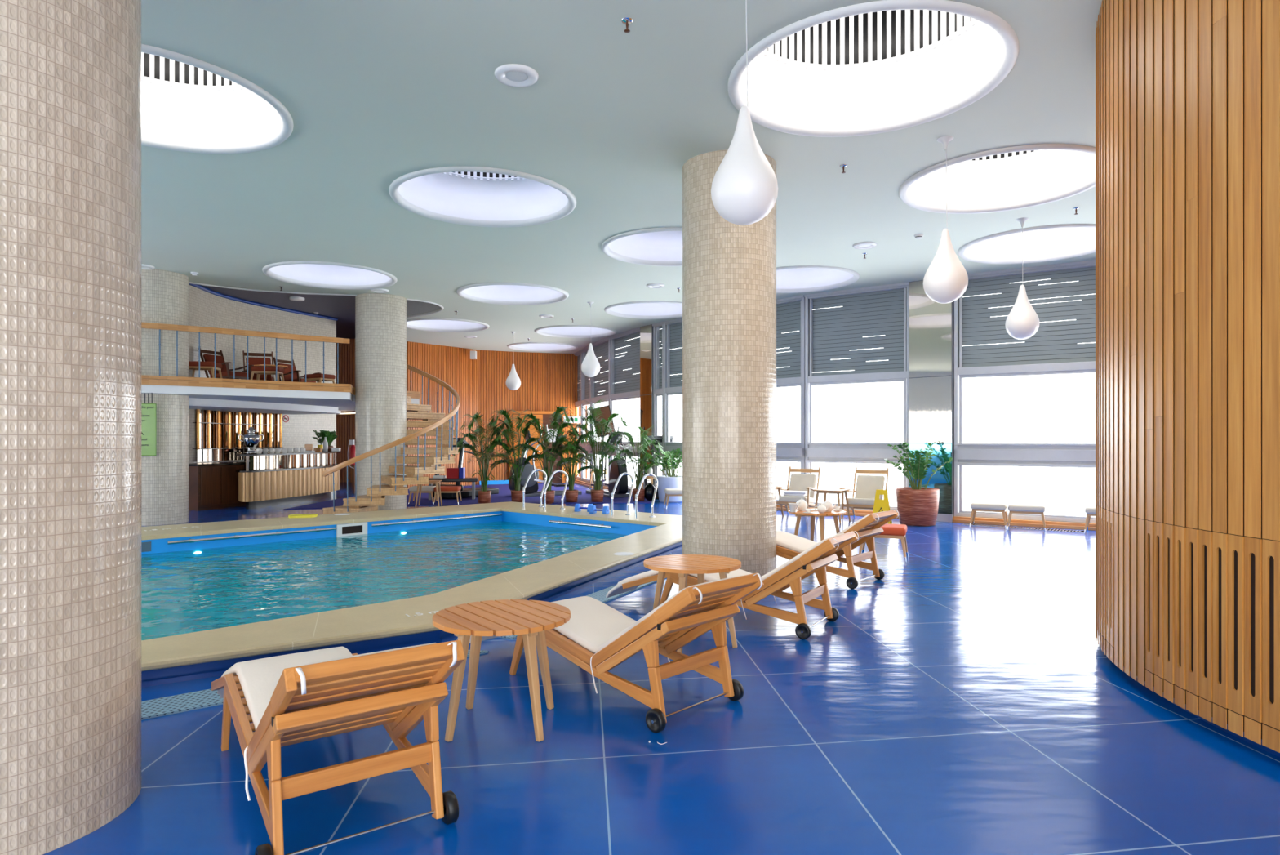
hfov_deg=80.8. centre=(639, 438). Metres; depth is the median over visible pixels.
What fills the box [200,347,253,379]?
armchair
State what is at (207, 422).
shelving
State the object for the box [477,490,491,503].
pot
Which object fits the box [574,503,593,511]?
dumbbell
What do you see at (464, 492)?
treadmill
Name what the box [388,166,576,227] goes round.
skylight
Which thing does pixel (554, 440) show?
notice
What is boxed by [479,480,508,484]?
baseboard
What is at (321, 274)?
skylight
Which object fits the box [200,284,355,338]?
ceiling
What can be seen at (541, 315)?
ceiling speaker
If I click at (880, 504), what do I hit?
sign
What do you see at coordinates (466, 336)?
ceiling speaker
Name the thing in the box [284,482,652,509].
carpet
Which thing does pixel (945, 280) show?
lamp
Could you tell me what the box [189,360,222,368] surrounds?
seat cushion
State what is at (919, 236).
smoke detector
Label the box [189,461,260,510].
bar counter
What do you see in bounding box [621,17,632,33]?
sprinkler
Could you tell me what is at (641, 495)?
pot
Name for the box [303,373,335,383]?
footstool
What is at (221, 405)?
trim
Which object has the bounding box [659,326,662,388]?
shutter
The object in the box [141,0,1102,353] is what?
ceiling
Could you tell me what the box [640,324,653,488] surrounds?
pillar
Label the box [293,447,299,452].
cup
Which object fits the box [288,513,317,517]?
kickboard
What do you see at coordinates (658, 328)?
window
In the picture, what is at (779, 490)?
side table
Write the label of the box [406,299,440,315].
trim
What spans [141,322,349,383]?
balcony railing
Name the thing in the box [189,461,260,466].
countertop
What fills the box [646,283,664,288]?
ceiling speaker
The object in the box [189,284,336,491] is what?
tiled wall
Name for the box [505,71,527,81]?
grille
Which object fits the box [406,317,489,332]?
skylight
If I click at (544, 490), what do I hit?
pool ladder
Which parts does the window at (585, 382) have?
sill, transom rail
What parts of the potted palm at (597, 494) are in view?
stem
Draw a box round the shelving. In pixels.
[192,408,283,462]
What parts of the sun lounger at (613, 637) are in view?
leg, rail, seat frame, leg, backrest, rail, leg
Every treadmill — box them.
[432,437,498,497]
[626,435,675,497]
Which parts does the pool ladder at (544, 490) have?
rail, rail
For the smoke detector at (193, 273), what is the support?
attached to the ceiling at (375, 93)
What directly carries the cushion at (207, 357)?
on the armchair at (227, 373)
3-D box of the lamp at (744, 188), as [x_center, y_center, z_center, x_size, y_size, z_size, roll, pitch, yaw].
[0.627,-2.070,4.520,0.400,1.560,0.400,0,0,0]
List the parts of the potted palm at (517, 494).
stem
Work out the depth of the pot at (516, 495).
16.98 m
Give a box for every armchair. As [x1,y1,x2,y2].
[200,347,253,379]
[242,350,274,380]
[273,356,320,382]
[776,466,820,519]
[839,466,888,520]
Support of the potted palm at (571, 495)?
on the carpet at (504, 495)
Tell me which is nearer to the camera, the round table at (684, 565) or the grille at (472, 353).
the round table at (684, 565)
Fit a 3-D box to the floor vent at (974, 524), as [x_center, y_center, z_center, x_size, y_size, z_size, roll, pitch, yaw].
[6.206,1.446,12.229,1.797,0.008,0.240,0,0,38]
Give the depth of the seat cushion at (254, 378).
17.14 m
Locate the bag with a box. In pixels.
[644,484,656,500]
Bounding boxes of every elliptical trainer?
[508,424,582,496]
[586,426,632,497]
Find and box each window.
[573,350,581,484]
[577,344,590,486]
[586,336,608,488]
[607,327,639,490]
[652,321,663,497]
[662,317,682,475]
[776,294,804,511]
[804,282,908,518]
[952,259,1095,530]
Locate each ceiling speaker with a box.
[141,263,155,270]
[370,288,389,293]
[464,335,476,337]
[493,63,538,87]
[538,314,554,317]
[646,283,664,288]
[853,241,876,248]
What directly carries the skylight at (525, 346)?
attached to the ceiling at (375, 93)
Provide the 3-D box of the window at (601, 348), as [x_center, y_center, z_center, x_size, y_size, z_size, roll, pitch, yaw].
[-1.160,-0.710,21.887,0.260,4.320,1.913,0,0,-20]
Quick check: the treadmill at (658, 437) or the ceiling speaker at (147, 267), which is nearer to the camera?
the ceiling speaker at (147, 267)
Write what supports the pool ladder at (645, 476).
attached to the swimming pool
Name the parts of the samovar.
crown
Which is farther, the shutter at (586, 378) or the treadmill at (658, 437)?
the shutter at (586, 378)
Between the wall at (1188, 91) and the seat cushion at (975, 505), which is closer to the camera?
the wall at (1188, 91)
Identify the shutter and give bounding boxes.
[577,355,580,400]
[584,351,589,399]
[594,342,608,396]
[613,332,639,393]
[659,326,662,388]
[670,322,682,386]
[776,301,800,378]
[813,288,903,375]
[958,266,1095,367]
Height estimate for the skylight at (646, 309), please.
1.200 m
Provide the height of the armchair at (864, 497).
0.927 m
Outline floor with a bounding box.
[42,482,1279,854]
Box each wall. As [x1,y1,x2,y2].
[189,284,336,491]
[336,338,355,482]
[406,341,478,488]
[478,350,587,484]
[1095,0,1279,756]
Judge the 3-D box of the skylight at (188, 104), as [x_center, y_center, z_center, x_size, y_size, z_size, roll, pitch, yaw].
[-4.130,-3.410,6.370,2.600,1.200,2.600,0,0,0]
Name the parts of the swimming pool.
depth plate, grab rail, lid, grab rail, grab rail, lid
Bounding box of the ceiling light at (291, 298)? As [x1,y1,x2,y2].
[288,296,304,301]
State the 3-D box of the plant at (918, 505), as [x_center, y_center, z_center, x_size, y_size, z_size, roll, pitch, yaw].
[4.741,0.734,12.699,1.028,1.432,1.160,0,0,0]
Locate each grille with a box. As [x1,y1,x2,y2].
[470,351,475,358]
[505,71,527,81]
[858,244,871,247]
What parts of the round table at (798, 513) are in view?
leg, leg, leg, leg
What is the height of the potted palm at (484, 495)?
2.070 m
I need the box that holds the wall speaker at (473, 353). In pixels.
[470,350,476,359]
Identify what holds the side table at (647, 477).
on the carpet at (504, 495)
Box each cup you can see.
[256,448,262,453]
[262,448,268,453]
[268,448,275,453]
[275,448,280,453]
[281,447,287,453]
[287,447,293,453]
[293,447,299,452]
[299,447,306,452]
[803,508,814,513]
[832,506,843,510]
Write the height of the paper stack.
0.060 m
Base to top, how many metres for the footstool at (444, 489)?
0.398 m
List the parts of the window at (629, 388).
transom rail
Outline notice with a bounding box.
[547,428,557,441]
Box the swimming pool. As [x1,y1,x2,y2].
[141,501,682,687]
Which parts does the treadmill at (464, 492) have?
motor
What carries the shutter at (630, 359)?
attached to the window at (629, 388)
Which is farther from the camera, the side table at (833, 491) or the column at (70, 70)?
the side table at (833, 491)
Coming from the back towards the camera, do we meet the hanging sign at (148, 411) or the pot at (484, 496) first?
the pot at (484, 496)
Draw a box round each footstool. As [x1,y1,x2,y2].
[189,360,222,377]
[250,365,284,381]
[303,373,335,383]
[408,485,437,504]
[433,485,462,504]
[663,488,682,508]
[858,523,908,561]
[969,501,1008,528]
[1007,502,1045,531]
[1084,505,1095,533]
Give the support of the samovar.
on the bar counter at (262, 486)
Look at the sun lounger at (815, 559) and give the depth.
5.69 m
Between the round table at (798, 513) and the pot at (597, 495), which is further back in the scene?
the pot at (597, 495)
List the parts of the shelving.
shelf, shelf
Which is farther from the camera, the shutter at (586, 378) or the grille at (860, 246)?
the shutter at (586, 378)
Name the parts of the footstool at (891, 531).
leg, seat frame, leg, leg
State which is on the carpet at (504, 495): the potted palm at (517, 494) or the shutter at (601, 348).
the potted palm at (517, 494)
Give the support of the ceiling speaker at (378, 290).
attached to the ceiling at (375, 93)
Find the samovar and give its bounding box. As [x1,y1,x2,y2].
[238,426,263,453]
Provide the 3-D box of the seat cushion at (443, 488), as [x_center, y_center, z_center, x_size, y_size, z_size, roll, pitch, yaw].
[-4.280,1.105,16.750,0.530,0.100,0.440,0,0,-4]
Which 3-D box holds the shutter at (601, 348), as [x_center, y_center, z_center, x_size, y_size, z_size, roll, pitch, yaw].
[-1.079,-2.015,21.916,0.020,1.550,1.873,0,0,-20]
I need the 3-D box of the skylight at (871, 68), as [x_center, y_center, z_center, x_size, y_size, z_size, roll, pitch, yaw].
[1.787,-3.410,5.954,2.600,1.200,2.600,0,0,0]
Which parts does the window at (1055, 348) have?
sill, transom rail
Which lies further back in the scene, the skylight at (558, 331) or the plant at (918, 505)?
the skylight at (558, 331)
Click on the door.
(545, 417)
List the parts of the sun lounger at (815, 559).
leg, seat frame, rail, rail, leg, backrest, leg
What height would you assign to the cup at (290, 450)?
0.118 m
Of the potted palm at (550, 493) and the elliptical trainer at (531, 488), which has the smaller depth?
the potted palm at (550, 493)
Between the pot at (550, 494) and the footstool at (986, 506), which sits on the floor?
the footstool at (986, 506)
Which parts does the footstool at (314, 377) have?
seat frame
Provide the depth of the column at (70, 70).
2.70 m
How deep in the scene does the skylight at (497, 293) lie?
15.60 m
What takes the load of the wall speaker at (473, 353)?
attached to the wall at (454, 366)
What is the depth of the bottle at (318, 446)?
18.50 m
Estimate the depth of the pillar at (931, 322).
13.35 m
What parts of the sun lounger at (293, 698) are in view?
leg, rail, leg, seat frame, backrest, rail, leg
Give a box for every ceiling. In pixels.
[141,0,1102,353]
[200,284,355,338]
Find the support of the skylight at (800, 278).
attached to the ceiling at (375, 93)
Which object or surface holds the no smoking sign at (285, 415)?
attached to the tiled wall at (207, 309)
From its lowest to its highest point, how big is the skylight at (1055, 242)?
1.200 m
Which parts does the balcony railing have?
handrail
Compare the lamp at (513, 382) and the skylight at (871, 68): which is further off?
the lamp at (513, 382)
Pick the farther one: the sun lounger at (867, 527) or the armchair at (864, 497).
the armchair at (864, 497)
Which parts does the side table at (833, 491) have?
leg, leg, leg, leg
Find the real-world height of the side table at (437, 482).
0.562 m
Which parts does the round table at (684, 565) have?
leg, leg, leg, leg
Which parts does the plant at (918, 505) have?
pot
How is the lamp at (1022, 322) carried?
hanging from the ceiling at (375, 93)
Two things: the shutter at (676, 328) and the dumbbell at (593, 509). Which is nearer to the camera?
the dumbbell at (593, 509)
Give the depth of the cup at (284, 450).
16.62 m
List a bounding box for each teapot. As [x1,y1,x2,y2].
[795,497,807,510]
[814,502,829,512]
[818,499,835,511]
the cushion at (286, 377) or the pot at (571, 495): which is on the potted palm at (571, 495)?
the pot at (571, 495)
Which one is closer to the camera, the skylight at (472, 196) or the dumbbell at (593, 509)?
the skylight at (472, 196)
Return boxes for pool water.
[141,520,627,639]
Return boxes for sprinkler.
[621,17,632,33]
[840,164,847,173]
[1072,207,1079,214]
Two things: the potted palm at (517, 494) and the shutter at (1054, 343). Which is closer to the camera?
the shutter at (1054, 343)
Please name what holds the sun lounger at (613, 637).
on the floor
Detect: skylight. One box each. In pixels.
[141,44,293,154]
[262,261,396,289]
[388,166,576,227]
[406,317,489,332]
[456,282,568,305]
[506,342,577,351]
[534,324,616,337]
[601,226,682,266]
[604,300,682,319]
[728,0,1018,137]
[776,265,859,293]
[898,143,1095,213]
[958,223,1095,264]
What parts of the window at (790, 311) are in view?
sill, transom rail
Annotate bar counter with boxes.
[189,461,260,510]
[235,450,341,509]
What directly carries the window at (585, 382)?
on the floor
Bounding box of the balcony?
[141,374,420,411]
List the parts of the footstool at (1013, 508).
leg, seat frame, leg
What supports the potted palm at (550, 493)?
on the carpet at (504, 495)
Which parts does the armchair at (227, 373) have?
frame, leg, seat frame, armrest, leg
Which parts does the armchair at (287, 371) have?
frame, armrest, leg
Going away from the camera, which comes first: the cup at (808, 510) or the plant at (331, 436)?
the cup at (808, 510)
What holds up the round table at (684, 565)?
on the floor
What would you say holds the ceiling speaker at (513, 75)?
attached to the ceiling at (375, 93)
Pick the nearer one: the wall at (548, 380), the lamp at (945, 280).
the lamp at (945, 280)
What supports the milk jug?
on the round table at (798, 513)
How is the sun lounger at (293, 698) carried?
on the floor
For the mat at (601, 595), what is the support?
on the floor
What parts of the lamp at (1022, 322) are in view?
lamp shade, cord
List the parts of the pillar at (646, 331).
mirror panel, mirror panel, mirror panel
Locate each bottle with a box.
[317,436,323,448]
[322,436,328,451]
[647,466,653,473]
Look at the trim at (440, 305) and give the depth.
14.75 m
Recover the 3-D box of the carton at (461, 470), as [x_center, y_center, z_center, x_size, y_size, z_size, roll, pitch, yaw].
[-4.261,0.812,18.020,0.100,0.250,0.200,0,0,0]
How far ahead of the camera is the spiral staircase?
14.52 m
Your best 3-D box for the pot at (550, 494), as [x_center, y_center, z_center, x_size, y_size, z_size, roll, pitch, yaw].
[-2.076,1.308,17.000,0.310,0.284,0.310,0,0,0]
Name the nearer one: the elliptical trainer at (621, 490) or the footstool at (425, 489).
the footstool at (425, 489)
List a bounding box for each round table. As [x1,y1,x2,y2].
[253,364,288,381]
[432,599,570,741]
[643,554,741,653]
[788,508,845,555]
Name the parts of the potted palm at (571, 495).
stem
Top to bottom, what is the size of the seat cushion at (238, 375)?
0.171 m
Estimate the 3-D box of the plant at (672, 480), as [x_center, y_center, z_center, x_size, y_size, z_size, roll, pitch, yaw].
[0.719,0.817,17.511,1.174,1.266,1.043,0,0,0]
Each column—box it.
[0,0,141,854]
[141,269,189,525]
[355,293,406,510]
[682,149,776,581]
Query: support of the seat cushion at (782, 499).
on the armchair at (798, 482)
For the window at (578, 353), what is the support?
in the wall at (548, 380)
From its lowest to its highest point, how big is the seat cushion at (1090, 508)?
0.100 m
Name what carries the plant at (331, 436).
on the bar counter at (262, 486)
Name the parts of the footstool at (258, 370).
seat frame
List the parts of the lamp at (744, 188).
lamp shade, cord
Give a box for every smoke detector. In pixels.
[190,271,198,275]
[914,233,923,239]
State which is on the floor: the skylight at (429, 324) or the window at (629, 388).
the window at (629, 388)
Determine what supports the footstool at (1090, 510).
on the floor
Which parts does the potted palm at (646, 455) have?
stem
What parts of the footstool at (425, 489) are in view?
seat frame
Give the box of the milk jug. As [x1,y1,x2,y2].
[788,502,799,511]
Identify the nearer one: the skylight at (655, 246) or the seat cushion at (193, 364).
the skylight at (655, 246)
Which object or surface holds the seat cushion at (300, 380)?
on the armchair at (287, 371)
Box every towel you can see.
[782,493,807,496]
[783,490,807,493]
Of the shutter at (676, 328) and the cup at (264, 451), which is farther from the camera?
the shutter at (676, 328)
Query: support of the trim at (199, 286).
attached to the tiled wall at (207, 309)
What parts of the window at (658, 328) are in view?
transom rail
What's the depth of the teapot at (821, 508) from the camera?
9.02 m
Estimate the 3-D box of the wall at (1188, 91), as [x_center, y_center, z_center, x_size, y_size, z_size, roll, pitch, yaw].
[5.780,-0.700,3.750,5.999,4.300,6.000,0,0,-6]
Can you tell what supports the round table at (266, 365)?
on the balcony
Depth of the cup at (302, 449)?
17.30 m
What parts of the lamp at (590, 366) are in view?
lamp shade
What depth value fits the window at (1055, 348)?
12.57 m
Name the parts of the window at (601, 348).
sill, transom rail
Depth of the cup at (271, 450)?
16.23 m
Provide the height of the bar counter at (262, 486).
1.135 m
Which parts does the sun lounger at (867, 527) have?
seat frame, rail, leg, rail, backrest, leg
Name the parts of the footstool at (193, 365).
seat frame, leg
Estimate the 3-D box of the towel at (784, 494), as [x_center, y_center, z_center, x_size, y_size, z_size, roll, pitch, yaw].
[2.890,1.030,13.948,0.400,0.040,0.300,0,0,30]
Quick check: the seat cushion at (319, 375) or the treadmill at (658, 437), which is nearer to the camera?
the seat cushion at (319, 375)
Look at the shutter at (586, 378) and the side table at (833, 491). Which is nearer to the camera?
the side table at (833, 491)
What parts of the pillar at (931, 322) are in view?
mirror panel, mirror panel, mirror panel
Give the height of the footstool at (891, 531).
0.398 m
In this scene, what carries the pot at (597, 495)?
on the potted palm at (597, 494)
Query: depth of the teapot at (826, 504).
9.15 m
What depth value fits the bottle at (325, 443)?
18.90 m
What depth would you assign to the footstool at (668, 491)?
15.63 m
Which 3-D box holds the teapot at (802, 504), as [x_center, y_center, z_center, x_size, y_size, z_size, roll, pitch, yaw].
[2.009,0.812,9.350,0.195,0.154,0.146,0,0,-24]
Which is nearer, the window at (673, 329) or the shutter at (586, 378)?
the window at (673, 329)
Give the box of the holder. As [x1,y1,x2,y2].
[304,444,312,450]
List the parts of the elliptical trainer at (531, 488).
pedal arm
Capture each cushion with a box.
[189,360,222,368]
[203,353,226,374]
[209,370,247,378]
[245,356,271,378]
[250,365,284,373]
[252,377,272,380]
[277,363,297,380]
[284,377,315,382]
[303,373,335,378]
[408,485,435,491]
[434,485,461,491]
[664,488,682,493]
[778,495,813,503]
[788,473,816,497]
[848,497,875,505]
[854,475,884,498]
[878,523,906,535]
[970,501,1007,510]
[1008,502,1045,511]
[1084,505,1095,513]
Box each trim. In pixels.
[189,281,444,318]
[189,283,337,320]
[189,397,341,414]
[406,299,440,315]
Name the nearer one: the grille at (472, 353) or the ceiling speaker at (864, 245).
the ceiling speaker at (864, 245)
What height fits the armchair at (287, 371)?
0.927 m
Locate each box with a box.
[313,447,322,452]
[331,447,340,451]
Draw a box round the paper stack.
[432,475,445,478]
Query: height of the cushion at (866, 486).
0.460 m
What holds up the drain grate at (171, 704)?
on the floor
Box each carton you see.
[446,467,458,478]
[458,466,465,478]
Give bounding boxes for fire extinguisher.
[347,439,355,493]
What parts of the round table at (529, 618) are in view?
leg, leg, leg, leg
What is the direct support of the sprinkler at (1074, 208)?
attached to the ceiling at (375, 93)
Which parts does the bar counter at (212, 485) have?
door, door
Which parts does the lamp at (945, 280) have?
lamp shade, cord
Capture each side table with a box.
[414,480,442,507]
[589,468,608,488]
[634,475,656,488]
[777,485,783,515]
[813,488,850,523]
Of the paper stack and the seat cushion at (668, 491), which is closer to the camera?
the seat cushion at (668, 491)
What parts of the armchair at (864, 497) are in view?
leg, seat frame, frame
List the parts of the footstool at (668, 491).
seat frame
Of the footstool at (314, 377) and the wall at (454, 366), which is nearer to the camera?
the footstool at (314, 377)
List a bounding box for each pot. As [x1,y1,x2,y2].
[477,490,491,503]
[511,489,522,502]
[542,489,555,503]
[564,488,577,502]
[590,488,604,502]
[632,488,644,500]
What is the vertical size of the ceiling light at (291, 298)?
0.050 m
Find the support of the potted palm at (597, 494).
on the carpet at (504, 495)
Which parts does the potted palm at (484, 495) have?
stem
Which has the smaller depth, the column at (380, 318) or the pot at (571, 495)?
the column at (380, 318)
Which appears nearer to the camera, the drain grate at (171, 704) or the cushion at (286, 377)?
the drain grate at (171, 704)
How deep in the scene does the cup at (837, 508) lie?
9.33 m
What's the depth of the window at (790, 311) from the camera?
15.22 m
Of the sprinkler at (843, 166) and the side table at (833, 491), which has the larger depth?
the side table at (833, 491)
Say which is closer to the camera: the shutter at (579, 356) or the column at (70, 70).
the column at (70, 70)
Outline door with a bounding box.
[509,410,564,482]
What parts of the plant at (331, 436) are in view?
pot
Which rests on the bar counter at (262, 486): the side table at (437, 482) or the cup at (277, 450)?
the cup at (277, 450)
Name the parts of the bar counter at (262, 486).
panel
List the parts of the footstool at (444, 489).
seat frame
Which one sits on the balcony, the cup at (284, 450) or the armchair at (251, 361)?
the armchair at (251, 361)
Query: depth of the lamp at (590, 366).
15.58 m
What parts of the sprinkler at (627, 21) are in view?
plate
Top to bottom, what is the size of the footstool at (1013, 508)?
0.398 m
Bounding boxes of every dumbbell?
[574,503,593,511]
[589,505,609,514]
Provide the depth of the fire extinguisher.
19.99 m
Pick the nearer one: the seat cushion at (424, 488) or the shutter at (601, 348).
the seat cushion at (424, 488)
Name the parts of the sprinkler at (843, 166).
plate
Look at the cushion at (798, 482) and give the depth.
14.26 m
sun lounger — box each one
[211,639,465,854]
[469,572,764,733]
[606,530,858,639]
[776,509,898,588]
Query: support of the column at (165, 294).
on the floor
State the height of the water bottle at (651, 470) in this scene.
0.285 m
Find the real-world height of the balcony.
0.290 m
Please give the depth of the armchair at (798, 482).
14.21 m
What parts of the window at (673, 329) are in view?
transom rail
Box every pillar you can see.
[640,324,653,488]
[908,280,954,521]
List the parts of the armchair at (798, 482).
seat frame, frame, leg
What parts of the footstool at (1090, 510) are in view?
leg, seat frame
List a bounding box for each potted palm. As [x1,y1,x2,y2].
[449,411,524,503]
[477,408,555,502]
[506,405,590,503]
[535,426,606,502]
[560,396,643,502]
[605,425,672,500]
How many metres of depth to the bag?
17.51 m
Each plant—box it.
[312,429,337,451]
[646,448,682,502]
[884,440,952,526]
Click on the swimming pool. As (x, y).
(405, 622)
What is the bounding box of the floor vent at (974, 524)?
[961,523,1086,533]
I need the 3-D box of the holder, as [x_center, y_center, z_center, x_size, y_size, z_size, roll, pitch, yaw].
[-7.797,0.198,17.700,0.180,0.150,0.030,0,0,0]
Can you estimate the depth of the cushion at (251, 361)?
16.97 m
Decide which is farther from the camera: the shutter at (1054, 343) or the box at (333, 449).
the box at (333, 449)
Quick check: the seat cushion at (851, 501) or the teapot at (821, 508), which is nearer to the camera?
the teapot at (821, 508)
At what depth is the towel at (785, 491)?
13.83 m
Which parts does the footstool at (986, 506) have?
leg, leg, seat frame, leg, leg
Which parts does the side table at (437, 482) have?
leg, leg, leg, leg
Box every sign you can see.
[141,392,156,455]
[282,414,288,422]
[563,416,579,422]
[872,488,892,524]
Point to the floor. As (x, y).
(965, 698)
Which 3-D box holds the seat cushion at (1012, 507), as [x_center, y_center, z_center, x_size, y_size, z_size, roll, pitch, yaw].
[6.220,1.105,12.100,0.530,0.100,0.440,0,0,28]
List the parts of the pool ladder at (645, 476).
rail, rail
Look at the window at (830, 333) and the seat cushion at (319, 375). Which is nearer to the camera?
the window at (830, 333)
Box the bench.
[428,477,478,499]
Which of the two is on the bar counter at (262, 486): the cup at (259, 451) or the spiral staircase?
the cup at (259, 451)
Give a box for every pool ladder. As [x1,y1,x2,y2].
[522,468,568,510]
[610,471,657,519]
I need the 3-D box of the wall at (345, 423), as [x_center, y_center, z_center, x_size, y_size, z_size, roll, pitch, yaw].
[-10.173,-0.950,24.493,6.358,4.800,1.843,0,0,28]
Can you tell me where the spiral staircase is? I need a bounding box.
[322,364,459,514]
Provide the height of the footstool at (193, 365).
0.398 m
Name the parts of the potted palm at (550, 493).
stem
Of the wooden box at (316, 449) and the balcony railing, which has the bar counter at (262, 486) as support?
the wooden box at (316, 449)
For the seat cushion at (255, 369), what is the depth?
14.95 m
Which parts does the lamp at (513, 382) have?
lamp shade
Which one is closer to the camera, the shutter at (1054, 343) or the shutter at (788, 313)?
the shutter at (1054, 343)
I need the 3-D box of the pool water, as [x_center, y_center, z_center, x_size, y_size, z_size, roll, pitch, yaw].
[-3.691,1.550,8.915,8.265,0.001,10.533,0,0,0]
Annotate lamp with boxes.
[505,331,520,390]
[581,302,599,377]
[711,0,777,225]
[923,135,968,303]
[1004,217,1039,339]
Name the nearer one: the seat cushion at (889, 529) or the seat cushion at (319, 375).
the seat cushion at (889, 529)
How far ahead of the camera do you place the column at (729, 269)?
7.48 m
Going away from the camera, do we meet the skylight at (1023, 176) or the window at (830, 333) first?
the skylight at (1023, 176)
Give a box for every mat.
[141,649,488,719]
[497,580,657,639]
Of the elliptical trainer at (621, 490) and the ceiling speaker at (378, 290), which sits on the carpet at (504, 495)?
the elliptical trainer at (621, 490)
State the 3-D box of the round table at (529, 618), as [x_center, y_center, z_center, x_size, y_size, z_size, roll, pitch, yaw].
[-0.700,1.171,3.830,0.679,0.562,0.690,0,0,-38]
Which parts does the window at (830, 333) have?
sill, transom rail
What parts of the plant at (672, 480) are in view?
pot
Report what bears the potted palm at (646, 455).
on the carpet at (504, 495)
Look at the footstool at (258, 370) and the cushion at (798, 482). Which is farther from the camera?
the footstool at (258, 370)
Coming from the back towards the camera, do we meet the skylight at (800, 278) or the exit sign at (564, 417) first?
the exit sign at (564, 417)

